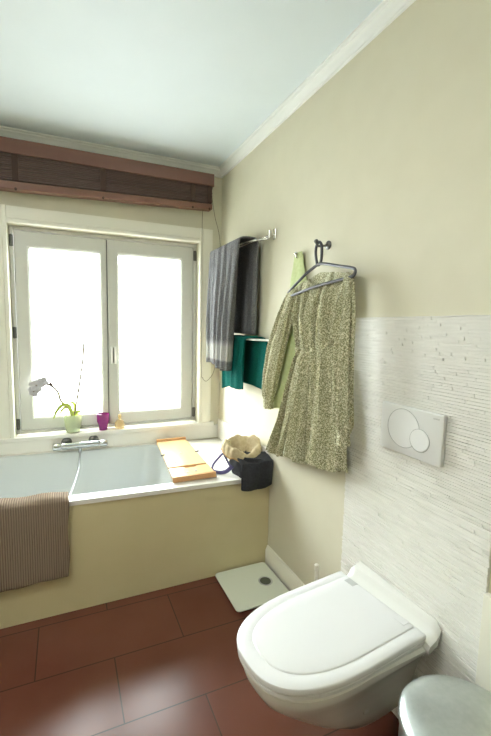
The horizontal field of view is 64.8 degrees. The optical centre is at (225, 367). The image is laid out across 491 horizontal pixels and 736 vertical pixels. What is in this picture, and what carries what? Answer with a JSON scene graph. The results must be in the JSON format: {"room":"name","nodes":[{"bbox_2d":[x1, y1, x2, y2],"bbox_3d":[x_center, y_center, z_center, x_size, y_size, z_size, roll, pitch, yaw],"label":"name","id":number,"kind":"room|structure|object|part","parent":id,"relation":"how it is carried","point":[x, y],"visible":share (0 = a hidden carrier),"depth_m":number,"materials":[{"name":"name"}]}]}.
{"room":"bathroom","nodes":[
{"label":"bathroom","id":0,"kind":"room"},
{"bbox_2d":[0,177,221,439],"bbox_3d":[-1.046,-0.165,2.639,2.050,2.500,0.300,-2,7,-23],"label":"wall","id":1,"kind":"structure","parent":0,"point":[154,214],"depth_m":2.60,"materials":[{"name":"paint"}]},
{"bbox_2d":[53,435,107,495],"bbox_3d":[-0.985,0.723,2.294,0.381,0.482,0.743,4,7,24],"label":"mixer","id":2,"kind":"object","parent":1,"relation":"attached to","point":[94,441],"visible":0.72,"depth_m":2.50,"materials":[{"name":"silver metal"}]},
{"bbox_3d":[-1.072,0.504,2.459,0.050,0.044,0.046,-2,7,-23],"label":"control knob","id":3,"kind":"part","parent":2,"relation":"part of","materials":[{"name":"silver metal"}]},
{"bbox_3d":[-0.810,0.497,2.568,0.050,0.044,0.046,-2,7,-23],"label":"control knob","id":4,"kind":"part","parent":2,"relation":"part of","materials":[{"name":"silver metal"}]},
{"bbox_2d":[0,204,213,443],"bbox_3d":[-0.821,-0.268,2.615,1.550,1.427,0.167,-2,7,-23],"label":"window","id":5,"kind":"structure","parent":1,"relation":"in","point":[22,239],"depth_m":2.57,"materials":[{"name":"beige paint"}]},
{"bbox_2d":[27,343,84,433],"bbox_3d":[-1.087,0.135,2.497,0.345,0.588,0.108,-2,7,-23],"label":"potted orchid","id":6,"kind":"object","parent":5,"relation":"on","point":[73,419],"visible":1,"depth_m":2.51,"materials":[{"name":"green glass"}]},
{"bbox_3d":[-1.209,0.149,2.440,0.075,0.071,0.010,-2,7,-23],"label":"flower","id":7,"kind":"part","parent":6,"relation":"part of","materials":[{"name":"grey plant"}]},
{"bbox_3d":[-1.192,0.111,2.436,0.090,0.080,0.012,-2,7,-23],"label":"flower","id":8,"kind":"part","parent":6,"relation":"part of","materials":[{"name":"grey plant"}]},
{"bbox_3d":[-1.162,0.089,2.451,0.076,0.069,0.010,-2,7,-23],"label":"flower","id":9,"kind":"part","parent":6,"relation":"part of","materials":[{"name":"grey plant"}]},
{"bbox_3d":[-1.099,0.212,2.506,0.213,0.236,0.018,-1,6,-21],"label":"flower stem","id":10,"kind":"part","parent":6,"relation":"part of","materials":[{"name":"brown"}]},
{"bbox_3d":[-1.008,0.365,2.556,0.110,0.120,0.108,-2,7,-23],"label":"pot","id":11,"kind":"part","parent":6,"relation":"part of","materials":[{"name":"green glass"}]},
{"bbox_3d":[-0.966,0.082,2.545,0.083,0.489,0.013,-2,7,-27],"label":"flower stem","id":12,"kind":"part","parent":6,"relation":"part of","materials":[{"name":"brown"}]},
{"bbox_3d":[-1.063,-0.229,2.549,0.543,1.252,0.069,-2,7,-23],"label":"sash","id":13,"kind":"part","parent":5,"relation":"part of","materials":[{"name":"grey"}]},
{"bbox_2d":[97,412,108,430],"bbox_3d":[-0.831,0.365,2.626,0.080,0.112,0.080,-2,7,-23],"label":"candle holder","id":14,"kind":"object","parent":5,"relation":"on","point":[103,417],"visible":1,"depth_m":2.60,"materials":[{"name":"purple glass"}]},
{"bbox_3d":[-0.816,0.433,2.647,1.550,0.027,0.078,-2,7,-23],"label":"sill","id":15,"kind":"part","parent":5,"relation":"part of","materials":[{"name":"white tile"}]},
{"bbox_2d":[0,136,220,380],"bbox_3d":[-0.876,-0.594,2.440,1.832,1.435,0.103,-2,7,-23],"label":"blind","id":16,"kind":"object","parent":5,"relation":"attached to","point":[28,167],"visible":0.95,"depth_m":2.37,"materials":[{"name":"brown wood"}]},
{"bbox_3d":[-0.900,-1.064,2.365,1.732,0.097,0.064,-2,7,-23],"label":"rail","id":17,"kind":"part","parent":16,"relation":"part of","materials":[{"name":"brown wood"}]},
{"bbox_3d":[-0.106,-0.571,2.766,0.160,1.347,0.032,-3,7,-36],"label":"pull cord","id":18,"kind":"part","parent":16,"relation":"part of","materials":[{"name":"beige fabric"}]},
{"bbox_3d":[-0.765,-0.088,2.644,0.037,0.118,0.015,-2,7,-23],"label":"handle","id":19,"kind":"part","parent":5,"relation":"part of","materials":[{"name":"white metal"}]},
{"bbox_3d":[-0.531,-0.243,2.771,0.599,1.252,0.069,-2,7,-23],"label":"sash","id":20,"kind":"part","parent":5,"relation":"part of","materials":[{"name":"grey"}]},
{"bbox_2d":[0,424,217,455],"bbox_3d":[-0.996,0.503,2.563,2.050,0.100,0.016,-2,7,-23],"label":"trim","id":21,"kind":"structure","parent":1,"relation":"attached to","point":[200,432],"depth_m":2.68,"materials":[{"name":"paint"},{"name":"wood"}]},
{"bbox_2d":[0,125,221,177],"bbox_3d":[-0.959,-1.361,2.354,2.050,0.058,0.042,-2,7,-23],"label":"trim","id":22,"kind":"structure","parent":1,"relation":"attached to","point":[10,132],"depth_m":2.43,"materials":[{"name":"white paint"}]},
{"bbox_2d":[0,0,382,166],"bbox_3d":[-0.284,-1.257,0.736,2.250,0.100,4.150,-2,7,-23],"label":"ceiling","id":23,"kind":"structure","parent":0,"point":[189,80],"depth_m":1.66,"materials":[{"name":"paint"}]},
{"bbox_2d":[0,576,398,735],"bbox_3d":[-0.328,1.328,1.011,2.250,0.100,4.150,-2,7,-23],"label":"floor","id":24,"kind":"structure","parent":0,"point":[166,661],"depth_m":1.53,"materials":[{"name":"tile"}]},
{"bbox_2d":[0,438,268,628],"bbox_3d":[-0.843,0.849,2.219,2.045,0.578,0.803,-2,7,-23],"label":"bathtub","id":25,"kind":"object","parent":24,"relation":"on","point":[133,530],"visible":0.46,"depth_m":2.06,"materials":[{"name":"white plastic"}]},
{"bbox_2d":[0,492,69,592],"bbox_3d":[-1.008,0.788,1.741,0.571,0.408,0.116,-2,7,-23],"label":"bath mat","id":26,"kind":"object","parent":25,"relation":"hanging from","point":[34,541],"visible":1,"depth_m":1.75,"materials":[{"name":"beige fabric"}]},
{"bbox_2d":[0,445,172,497],"bbox_3d":[-1.028,0.783,2.156,1.525,0.438,0.707,-2,7,-23],"label":"bathtub","id":27,"kind":"object","parent":25,"relation":"in","point":[118,468],"depth_m":2.53,"materials":[{"name":"white ceramic"}]},
{"bbox_2d":[156,437,215,482],"bbox_3d":[-0.276,0.555,2.433,0.250,0.036,0.720,-1,6,-19],"label":"caddy","id":28,"kind":"object","parent":25,"relation":"on","point":[183,462],"visible":1,"depth_m":2.33,"materials":[{"name":"brown wood"}]},
{"bbox_3d":[-0.385,0.519,2.756,0.213,0.036,0.019,-2,7,-23],"label":"rail","id":29,"kind":"part","parent":28,"relation":"part of","materials":[{"name":"brown wood"}]},
{"bbox_3d":[-0.167,0.594,2.110,0.245,0.030,0.019,-2,7,-23],"label":"rail","id":30,"kind":"part","parent":28,"relation":"part of","materials":[{"name":"brown wood"}]},
{"bbox_2d":[211,434,272,491],"bbox_3d":[0.091,0.539,2.220,0.297,0.262,0.262,-2,7,-23],"label":"shoulder bag","id":31,"kind":"object","parent":25,"relation":"on","point":[254,466],"visible":0.98,"depth_m":2.16,"materials":[{"name":"black fabric"}]},
{"bbox_2d":[215,562,288,611],"bbox_3d":[0.142,1.160,2.055,0.312,0.029,0.310,-2,7,-23],"label":"bathroom scale","id":32,"kind":"object","parent":24,"relation":"on","point":[251,586],"visible":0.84,"depth_m":2.04,"materials":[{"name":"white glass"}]},
{"bbox_2d":[314,563,318,580],"bbox_3d":[0.401,1.038,1.722,0.094,0.349,0.094,-2,7,-23],"label":"toilet brush","id":33,"kind":"object","parent":24,"relation":"on","point":[316,566],"visible":0.19,"depth_m":1.70,"materials":[{"name":"beige paint"}]},
{"bbox_2d":[398,674,490,735],"bbox_3d":[0.578,1.065,0.932,0.320,0.471,0.320,3,7,21],"label":"pedal bin","id":34,"kind":"object","parent":24,"relation":"on","point":[432,704],"visible":1,"depth_m":0.95,"materials":[{"name":"metal"}]},
{"bbox_2d":[219,0,490,592],"bbox_3d":[0.667,0.003,1.332,0.100,2.500,4.050,-2,7,-23],"label":"wall","id":35,"kind":"structure","parent":0,"point":[388,163],"depth_m":1.43,"materials":[{"name":"paint"}]},
{"bbox_2d":[218,419,268,453],"bbox_3d":[0.097,0.496,2.587,0.014,0.145,0.778,-2,7,-23],"label":"trim","id":36,"kind":"structure","parent":35,"relation":"attached to","point":[225,431],"depth_m":2.77,"materials":[{"name":"white tile"}]},
{"bbox_2d":[239,228,275,247],"bbox_3d":[0.095,-0.756,2.333,0.101,0.056,0.602,-2,7,-27],"label":"towel rack","id":37,"kind":"object","parent":35,"relation":"attached to","point":[270,234],"visible":0.61,"depth_m":2.14,"materials":[{"name":"silver metal"}]},
{"bbox_2d":[206,236,258,370],"bbox_3d":[0.029,-0.381,2.435,0.161,0.790,0.475,-2,7,-23],"label":"towel","id":38,"kind":"object","parent":37,"relation":"hanging from","point":[231,308],"visible":0.98,"depth_m":2.37,"materials":[{"name":"grey fabric"}]},
{"bbox_3d":[0.071,-0.734,2.328,0.062,0.011,0.583,-3,7,-31],"label":"swing arm","id":39,"kind":"part","parent":37,"relation":"part of","materials":[{"name":"silver metal"}]},
{"bbox_2d":[246,338,268,340],"bbox_3d":[0.143,-0.175,2.309,0.070,0.056,0.501,-2,7,-27],"label":"towel rail","id":40,"kind":"object","parent":35,"relation":"attached to","point":[251,339],"visible":0.43,"depth_m":2.18,"materials":[{"name":"white metal"}]},
{"bbox_2d":[222,335,267,389],"bbox_3d":[0.109,-0.020,2.353,0.104,0.357,0.468,-2,7,-23],"label":"towel","id":41,"kind":"object","parent":40,"relation":"hanging from","point":[248,358],"visible":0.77,"depth_m":2.32,"materials":[{"name":"teal fabric"}]},
{"bbox_2d":[265,545,304,590],"bbox_3d":[0.365,1.129,1.980,0.016,0.115,0.640,-2,7,-23],"label":"baseboard","id":42,"kind":"structure","parent":35,"relation":"attached to","point":[290,580],"depth_m":2.10,"materials":[{"name":"beige paint"}]},
{"bbox_2d":[219,0,415,177],"bbox_3d":[0.680,-1.193,1.038,0.042,0.058,3.750,-2,7,-23],"label":"trim","id":43,"kind":"structure","parent":35,"relation":"attached to","point":[386,12],"depth_m":1.64,"materials":[{"name":"white paint"}]},
{"bbox_2d":[314,239,330,249],"bbox_3d":[0.416,-0.535,1.670,0.076,0.039,0.038,-2,7,-23],"label":"wall hook","id":44,"kind":"object","parent":35,"relation":"attached to","point":[327,245],"visible":0.89,"depth_m":1.67,"materials":[{"name":"grey metal"}]},
{"bbox_2d":[287,241,356,296],"bbox_3d":[0.402,-0.429,1.653,0.034,0.232,0.480,-2,7,-23],"label":"clothes hanger","id":45,"kind":"object","parent":44,"relation":"hanging from","point":[353,268],"visible":0.91,"depth_m":1.64,"materials":[{"name":"grey plastic"}]},
{"bbox_2d":[262,272,355,473],"bbox_3d":[0.336,0.036,1.762,0.114,0.919,0.757,-2,7,-23],"label":"dress","id":46,"kind":"object","parent":45,"relation":"hanging from","point":[314,424],"visible":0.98,"depth_m":1.67,"materials":[{"name":"green fabric"}]},
{"bbox_3d":[0.396,-0.382,1.656,0.023,0.137,0.480,-2,7,-23],"label":"hanger frame","id":47,"kind":"part","parent":45,"relation":"part of","materials":[{"name":"grey plastic"}]},
{"bbox_2d":[237,561,440,728],"bbox_3d":[0.315,0.981,1.272,0.614,0.387,0.414,-2,7,-23],"label":"toilet","id":48,"kind":"object","parent":35,"relation":"attached to","point":[338,650],"visible":1,"depth_m":1.17,"materials":[{"name":"white ceramic"}]},
{"bbox_3d":[0.296,0.823,1.216,0.543,0.025,0.358,-2,7,-29],"label":"lid","id":49,"kind":"part","parent":48,"relation":"part of","materials":[{"name":"white plastic"}]},
{"bbox_3d":[0.320,1.012,1.283,0.600,0.323,0.406,-2,7,-23],"label":"bowl","id":50,"kind":"part","parent":48,"relation":"part of","materials":[{"name":"white ceramic"}]},
{"bbox_2d":[380,401,446,467],"bbox_3d":[0.615,0.211,1.284,0.018,0.164,0.246,-2,7,-23],"label":"flush plate","id":51,"kind":"object","parent":35,"relation":"attached to","point":[420,434],"visible":1,"depth_m":1.26,"materials":[{"name":"white plastic"}]},
{"bbox_2d":[341,315,490,717],"bbox_3d":[0.616,0.540,1.342,0.013,1.428,0.593,-2,7,-23],"label":"wall tiles","id":52,"kind":"structure","parent":35,"relation":"attached to","point":[424,528],"depth_m":1.23,"materials":[{"name":"tile"}]},
{"bbox_2d":[475,592,490,691],"bbox_3d":[0.741,0.959,1.058,0.022,0.660,0.112,-2,7,-23],"label":"trim","id":53,"kind":"structure","parent":35,"relation":"attached to","point":[483,672],"depth_m":1.07,"materials":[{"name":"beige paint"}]},
{"bbox_3d":[0.352,-0.542,1.867,0.042,0.039,0.038,-2,7,-23],"label":"wall hook","id":54,"kind":"object","parent":35,"relation":"attached to","visible":0},
{"bbox_2d":[274,251,305,407],"bbox_3d":[0.340,-0.162,1.933,0.020,0.805,0.338,-2,7,-23],"label":"garment","id":55,"kind":"object","parent":54,"relation":"hanging from","point":[298,270],"visible":0.29,"depth_m":1.95,"materials":[{"name":"fabric"}]}
]}

